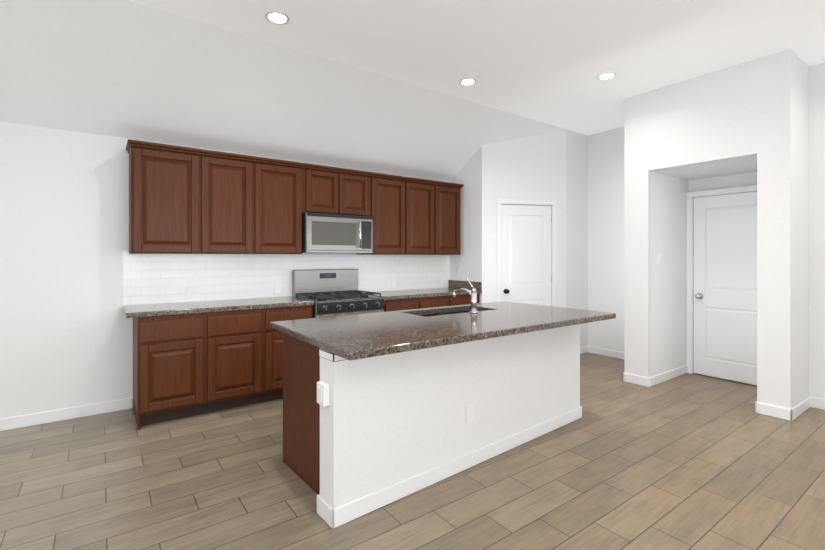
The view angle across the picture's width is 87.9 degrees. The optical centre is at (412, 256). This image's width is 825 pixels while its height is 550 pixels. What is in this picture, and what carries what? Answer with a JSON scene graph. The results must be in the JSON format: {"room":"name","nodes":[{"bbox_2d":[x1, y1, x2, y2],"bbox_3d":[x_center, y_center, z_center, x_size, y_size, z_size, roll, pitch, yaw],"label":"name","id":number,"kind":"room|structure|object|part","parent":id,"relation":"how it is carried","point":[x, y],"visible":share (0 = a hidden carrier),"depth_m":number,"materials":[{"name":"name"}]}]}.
{"room":"kitchen","nodes":[
{"label":"kitchen","id":0,"kind":"room"},
{"bbox_2d":[0,121,444,418],"bbox_3d":[-1.869,-0.355,4.359,9.600,3.400,0.150,0,0,-36],"label":"wall","id":1,"kind":"structure","parent":0,"point":[66,332],"depth_m":3.53,"materials":[{"name":"paint"}]},
{"bbox_2d":[0,398,131,430],"bbox_3d":[-4.025,1.298,2.691,3.792,0.095,0.014,0,0,-36],"label":"baseboard","id":2,"kind":"structure","parent":1,"relation":"attached to","point":[39,418],"depth_m":3.52,"materials":[{"name":"white wood"}]},
{"bbox_2d":[126,139,209,253],"bbox_3d":[-2.178,-0.496,3.834,0.592,0.936,0.332,0,0,-36],"label":"upper cabinet","id":3,"kind":"object","parent":1,"relation":"attached to","point":[185,200],"depth_m":3.69,"materials":[{"name":"brown wood"}]},
{"bbox_2d":[210,150,261,253],"bbox_3d":[-1.807,-0.496,4.104,0.612,0.936,0.332,0,0,-36],"label":"upper cabinet","id":4,"kind":"object","parent":1,"relation":"attached to","point":[235,179],"depth_m":4.01,"materials":[{"name":"brown wood"}]},
{"bbox_2d":[262,157,305,253],"bbox_3d":[-1.450,-0.496,4.363,0.563,0.936,0.332,0,0,-36],"label":"upper cabinet","id":5,"kind":"object","parent":1,"relation":"attached to","point":[283,181],"depth_m":4.27,"materials":[{"name":"brown wood"}]},
{"bbox_2d":[123,251,448,304],"bbox_3d":[-1.018,0.195,4.880,3.790,0.500,0.008,0,0,-36],"label":"tile backsplash","id":6,"kind":"structure","parent":1,"relation":"attached to","point":[156,278],"depth_m":4.39,"materials":[{"name":"white tile"}]},
{"bbox_2d":[274,283,280,293],"bbox_3d":[-1.438,0.333,4.565,0.070,0.115,0.006,0,0,-36],"label":"outlet","id":7,"kind":"object","parent":6,"relation":"attached to","point":[277,286],"depth_m":4.56,"materials":[{"name":"white plastic"}]},
{"bbox_2d":[391,279,395,287],"bbox_3d":[-0.241,0.333,5.435,0.070,0.115,0.006,0,0,-36],"label":"outlet","id":8,"kind":"object","parent":6,"relation":"attached to","point":[393,281],"depth_m":5.43,"materials":[{"name":"white plastic"}]},
{"bbox_2d":[306,163,345,214],"bbox_3d":[-1.034,-0.712,4.665,0.466,0.505,0.332,0,0,-36],"label":"upper cabinet","id":9,"kind":"object","parent":1,"relation":"attached to","point":[325,185],"depth_m":4.54,"materials":[{"name":"brown wood"}]},
{"bbox_2d":[302,212,372,253],"bbox_3d":[-0.864,-0.247,4.714,0.780,0.415,0.449,0,0,-36],"label":"microwave","id":10,"kind":"object","parent":9,"relation":"attached to","point":[335,233],"visible":0.96,"depth_m":4.54,"materials":[{"name":"silver metal"}]},
{"bbox_2d":[346,169,373,218],"bbox_3d":[-0.757,-0.712,4.867,0.448,0.505,0.332,0,0,-36],"label":"upper cabinet","id":11,"kind":"object","parent":1,"relation":"attached to","point":[359,184],"depth_m":4.79,"materials":[{"name":"brown wood"}]},
{"bbox_2d":[357,172,413,254],"bbox_3d":[-0.348,-0.496,5.164,0.563,0.936,0.332,0,0,-36],"label":"upper cabinet","id":12,"kind":"object","parent":1,"relation":"attached to","point":[393,221],"depth_m":5.05,"materials":[{"name":"brown wood"}]},
{"bbox_2d":[414,178,441,254],"bbox_3d":[0.007,-0.496,5.421,0.591,0.936,0.332,0,0,-36],"label":"upper cabinet","id":13,"kind":"object","parent":1,"relation":"attached to","point":[427,193],"depth_m":5.35,"materials":[{"name":"brown wood"}]},
{"bbox_2d":[442,182,461,254],"bbox_3d":[0.343,-0.496,5.666,0.520,0.936,0.332,0,0,-36],"label":"upper cabinet","id":14,"kind":"object","parent":1,"relation":"attached to","point":[450,191],"depth_m":5.58,"materials":[{"name":"brown wood"}]},
{"bbox_2d":[0,353,824,549],"bbox_3d":[0.473,1.375,1.178,9.750,0.060,8.350,0,0,-36],"label":"floor","id":15,"kind":"structure","parent":0,"point":[688,461],"depth_m":2.51,"materials":[{"name":"brown wood"}]},
{"bbox_2d":[133,312,216,429],"bbox_3d":[-2.080,0.905,3.720,0.556,0.880,0.632,0,0,-36],"label":"base cabinet","id":16,"kind":"object","parent":15,"relation":"on","point":[189,365],"depth_m":3.47,"materials":[{"name":"brown wood"}]},
{"bbox_2d":[123,280,481,317],"bbox_3d":[-0.828,0.393,4.617,3.788,0.145,0.635,0,0,-36],"label":"countertop","id":17,"kind":"structure","parent":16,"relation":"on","point":[149,310],"depth_m":3.99,"materials":[{"name":"brown stone"}]},
{"bbox_2d":[217,308,272,410],"bbox_3d":[-1.722,0.905,3.980,0.635,0.880,0.632,0,0,-36],"label":"base cabinet","id":18,"kind":"object","parent":15,"relation":"on","point":[244,337],"depth_m":3.78,"materials":[{"name":"brown wood"}]},
{"bbox_2d":[273,305,311,399],"bbox_3d":[-1.369,0.905,4.237,0.553,0.880,0.632,0,0,-36],"label":"base cabinet","id":19,"kind":"object","parent":15,"relation":"on","point":[295,312],"depth_m":3.96,"materials":[{"name":"brown wood"}]},
{"bbox_2d":[292,269,383,317],"bbox_3d":[-0.786,0.743,4.588,0.778,1.205,0.693,0,0,-36],"label":"range","id":20,"kind":"object","parent":15,"relation":"on","point":[332,292],"visible":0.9,"depth_m":4.60,"materials":[{"name":"silver metal"}]},
{"bbox_2d":[383,297,424,311],"bbox_3d":[-0.266,0.905,5.037,0.542,0.880,0.632,0,0,-36],"label":"base cabinet","id":21,"kind":"object","parent":15,"relation":"on","point":[410,303],"depth_m":4.78,"materials":[{"name":"brown wood"}]},
{"bbox_2d":[425,295,456,307],"bbox_3d":[0.080,0.905,5.289,0.599,0.880,0.632,0,0,-36],"label":"base cabinet","id":22,"kind":"object","parent":15,"relation":"on","point":[438,301],"depth_m":5.09,"materials":[{"name":"brown wood"}]},
{"bbox_2d":[270,301,615,528],"bbox_3d":[0.311,0.892,3.124,2.390,0.905,1.270,0,0,-39],"label":"kitchen island","id":23,"kind":"object","parent":15,"relation":"on","point":[379,422],"depth_m":2.59,"materials":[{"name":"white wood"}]},
{"bbox_2d":[317,381,329,406],"bbox_3d":[-0.456,0.695,2.177,0.044,0.110,0.081,0,0,-36],"label":"outlet","id":24,"kind":"object","parent":23,"relation":"attached to","point":[323,393],"visible":1,"depth_m":2.15,"materials":[{"name":"white plastic"}]},
{"bbox_3d":[0.312,0.561,3.126,2.330,0.243,1.150,0,0,-36],"label":"kitchen island top","id":25,"kind":"part","parent":23,"relation":"part of","materials":[{"name":"brown stone"}]},
{"bbox_2d":[452,278,477,312],"bbox_3d":[0.418,0.300,3.463,0.070,0.279,0.290,0,0,-36],"label":"faucet","id":26,"kind":"object","parent":23,"relation":"on","point":[473,293],"visible":1,"depth_m":3.36,"materials":[{"name":"silver metal"}]},
{"bbox_2d":[466,403,473,423],"bbox_3d":[0.367,1.002,2.742,0.070,0.115,0.006,0,0,-39],"label":"outlet","id":27,"kind":"object","parent":23,"relation":"attached to","point":[469,413],"visible":1,"depth_m":2.74,"materials":[{"name":"white plastic"}]},
{"bbox_2d":[457,293,479,304],"bbox_3d":[0.451,0.905,5.559,0.610,0.880,0.632,0,0,-36],"label":"base cabinet","id":28,"kind":"object","parent":15,"relation":"on","point":[465,299],"depth_m":5.33,"materials":[{"name":"brown wood"}]},
{"bbox_2d":[0,0,824,181],"bbox_3d":[0.473,-1.418,1.178,9.750,1.093,8.350,0,0,-36],"label":"ceiling","id":29,"kind":"structure","parent":0,"point":[371,85],"depth_m":3.51,"materials":[{"name":"paint"}]},
{"bbox_2d":[265,11,289,24],"bbox_3d":[-0.968,-1.712,3.067,0.169,0.006,0.169,0,0,9],"label":"recessed light","id":30,"kind":"object","parent":29,"relation":"in","point":[277,17],"depth_m":3.06,"materials":[{"name":"white plastic"}]},
{"bbox_2d":[459,78,476,85],"bbox_3d":[0.542,-1.712,4.188,0.169,0.006,0.169,0,0,9],"label":"recessed light","id":31,"kind":"object","parent":29,"relation":"in","point":[467,81],"depth_m":4.17,"materials":[{"name":"white plastic"}]},
{"bbox_2d":[597,72,615,79],"bbox_3d":[1.838,-1.712,4.055,0.169,0.006,0.169,0,0,9],"label":"recessed light","id":32,"kind":"object","parent":29,"relation":"in","point":[608,75],"depth_m":4.05,"materials":[{"name":"white plastic"}]},
{"bbox_2d":[449,129,587,346],"bbox_3d":[1.494,-0.355,6.017,1.610,3.400,1.120,0,0,-36],"label":"wall","id":33,"kind":"structure","parent":0,"point":[551,166],"depth_m":5.68,"materials":[{"name":"paint"}]},
{"bbox_2d":[501,204,550,305],"bbox_3d":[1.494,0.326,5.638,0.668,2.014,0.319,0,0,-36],"label":"pantry door","id":34,"kind":"structure","parent":33,"relation":"in","point":[526,254],"depth_m":5.62,"materials":[{"name":"white wood"}]},
{"bbox_3d":[1.221,0.445,5.530,0.077,0.064,0.082,0,0,-36],"label":"knob","id":35,"kind":"part","parent":34,"relation":"part of","materials":[{"name":"black metal"}]},
{"bbox_2d":[497,199,556,306],"bbox_3d":[1.489,0.299,5.662,0.848,2.092,0.136,0,0,-12],"label":"door frame","id":36,"kind":"structure","parent":33,"relation":"attached to","point":[553,204],"depth_m":5.66,"materials":[{"name":"white wood"}]},
{"bbox_2d":[588,127,756,384],"bbox_3d":[2.870,-0.355,5.620,0.150,3.400,3.680,0,0,-36],"label":"wall","id":37,"kind":"structure","parent":0,"point":[605,221],"depth_m":5.79,"materials":[{"name":"paint"}]},
{"bbox_2d":[586,346,623,359],"bbox_3d":[2.771,1.298,5.616,0.014,0.095,1.030,0,0,-36],"label":"baseboard","id":38,"kind":"structure","parent":37,"relation":"attached to","point":[589,349],"depth_m":5.81,"materials":[{"name":"white wood"}]},
{"bbox_2d":[624,48,808,408],"bbox_3d":[3.093,-0.355,4.361,0.970,3.400,1.380,0,0,-36],"label":"wall","id":39,"kind":"structure","parent":0,"point":[748,116],"depth_m":3.92,"materials":[{"name":"paint"}]},
{"bbox_2d":[623,372,641,381],"bbox_3d":[2.665,1.298,4.911,0.954,0.095,0.014,0,0,-36],"label":"baseboard","id":40,"kind":"structure","parent":39,"relation":"attached to","point":[627,377],"depth_m":4.58,"materials":[{"name":"white wood"}]},
{"bbox_2d":[658,253,660,263],"bbox_3d":[2.635,0.018,4.566,0.070,0.115,0.008,0,0,-36],"label":"switch plate","id":41,"kind":"object","parent":39,"relation":"attached to","point":[659,258],"visible":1,"depth_m":4.56,"materials":[{"name":"white plastic"}]},
{"bbox_2d":[646,365,686,386],"bbox_3d":[2.831,1.298,4.708,0.984,0.095,0.018,0,0,-36],"label":"baseboard","id":42,"kind":"structure","parent":39,"relation":"attached to","point":[671,374],"depth_m":4.63,"materials":[{"name":"white wood"}]},
{"bbox_2d":[686,185,756,373],"bbox_3d":[3.471,0.299,4.626,0.091,2.092,0.895,0,0,-36],"label":"door frame","id":43,"kind":"structure","parent":39,"relation":"attached to","point":[690,196],"depth_m":4.92,"materials":[{"name":"white wood"}]},
{"bbox_2d":[694,192,756,384],"bbox_3d":[3.453,0.326,4.585,0.108,2.014,0.807,0,0,-36],"label":"hall door","id":44,"kind":"structure","parent":39,"relation":"in","point":[725,286],"depth_m":4.67,"materials":[{"name":"white wood"}]},
{"bbox_3d":[3.240,0.445,4.849,0.072,0.064,0.064,0,0,-36],"label":"knob","id":45,"kind":"part","parent":44,"relation":"part of","materials":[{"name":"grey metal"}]},
{"bbox_2d":[755,401,772,413],"bbox_3d":[3.360,1.298,3.980,0.984,0.095,0.018,0,0,-36],"label":"baseboard","id":46,"kind":"structure","parent":39,"relation":"attached to","point":[759,407],"depth_m":3.67,"materials":[{"name":"white wood"}]},
{"bbox_2d":[788,396,811,420],"bbox_3d":[3.327,1.298,3.669,0.564,0.095,0.014,0,0,-36],"label":"baseboard","id":47,"kind":"structure","parent":39,"relation":"attached to","point":[793,413],"depth_m":3.63,"materials":[{"name":"white wood"}]},
{"bbox_2d":[809,62,824,398],"bbox_3d":[5.103,-0.355,2.206,0.550,3.400,4.470,0,0,-36],"label":"wall","id":48,"kind":"structure","parent":0,"point":[816,230],"depth_m":3.81,"materials":[{"name":"paint"}]},
{"bbox_2d":[812,397,824,409],"bbox_3d":[4.822,1.298,2.113,0.014,0.095,4.290,0,0,-36],"label":"baseboard","id":49,"kind":"structure","parent":48,"relation":"attached to","point":[819,403],"depth_m":3.79,"materials":[{"name":"white wood"}]}
]}

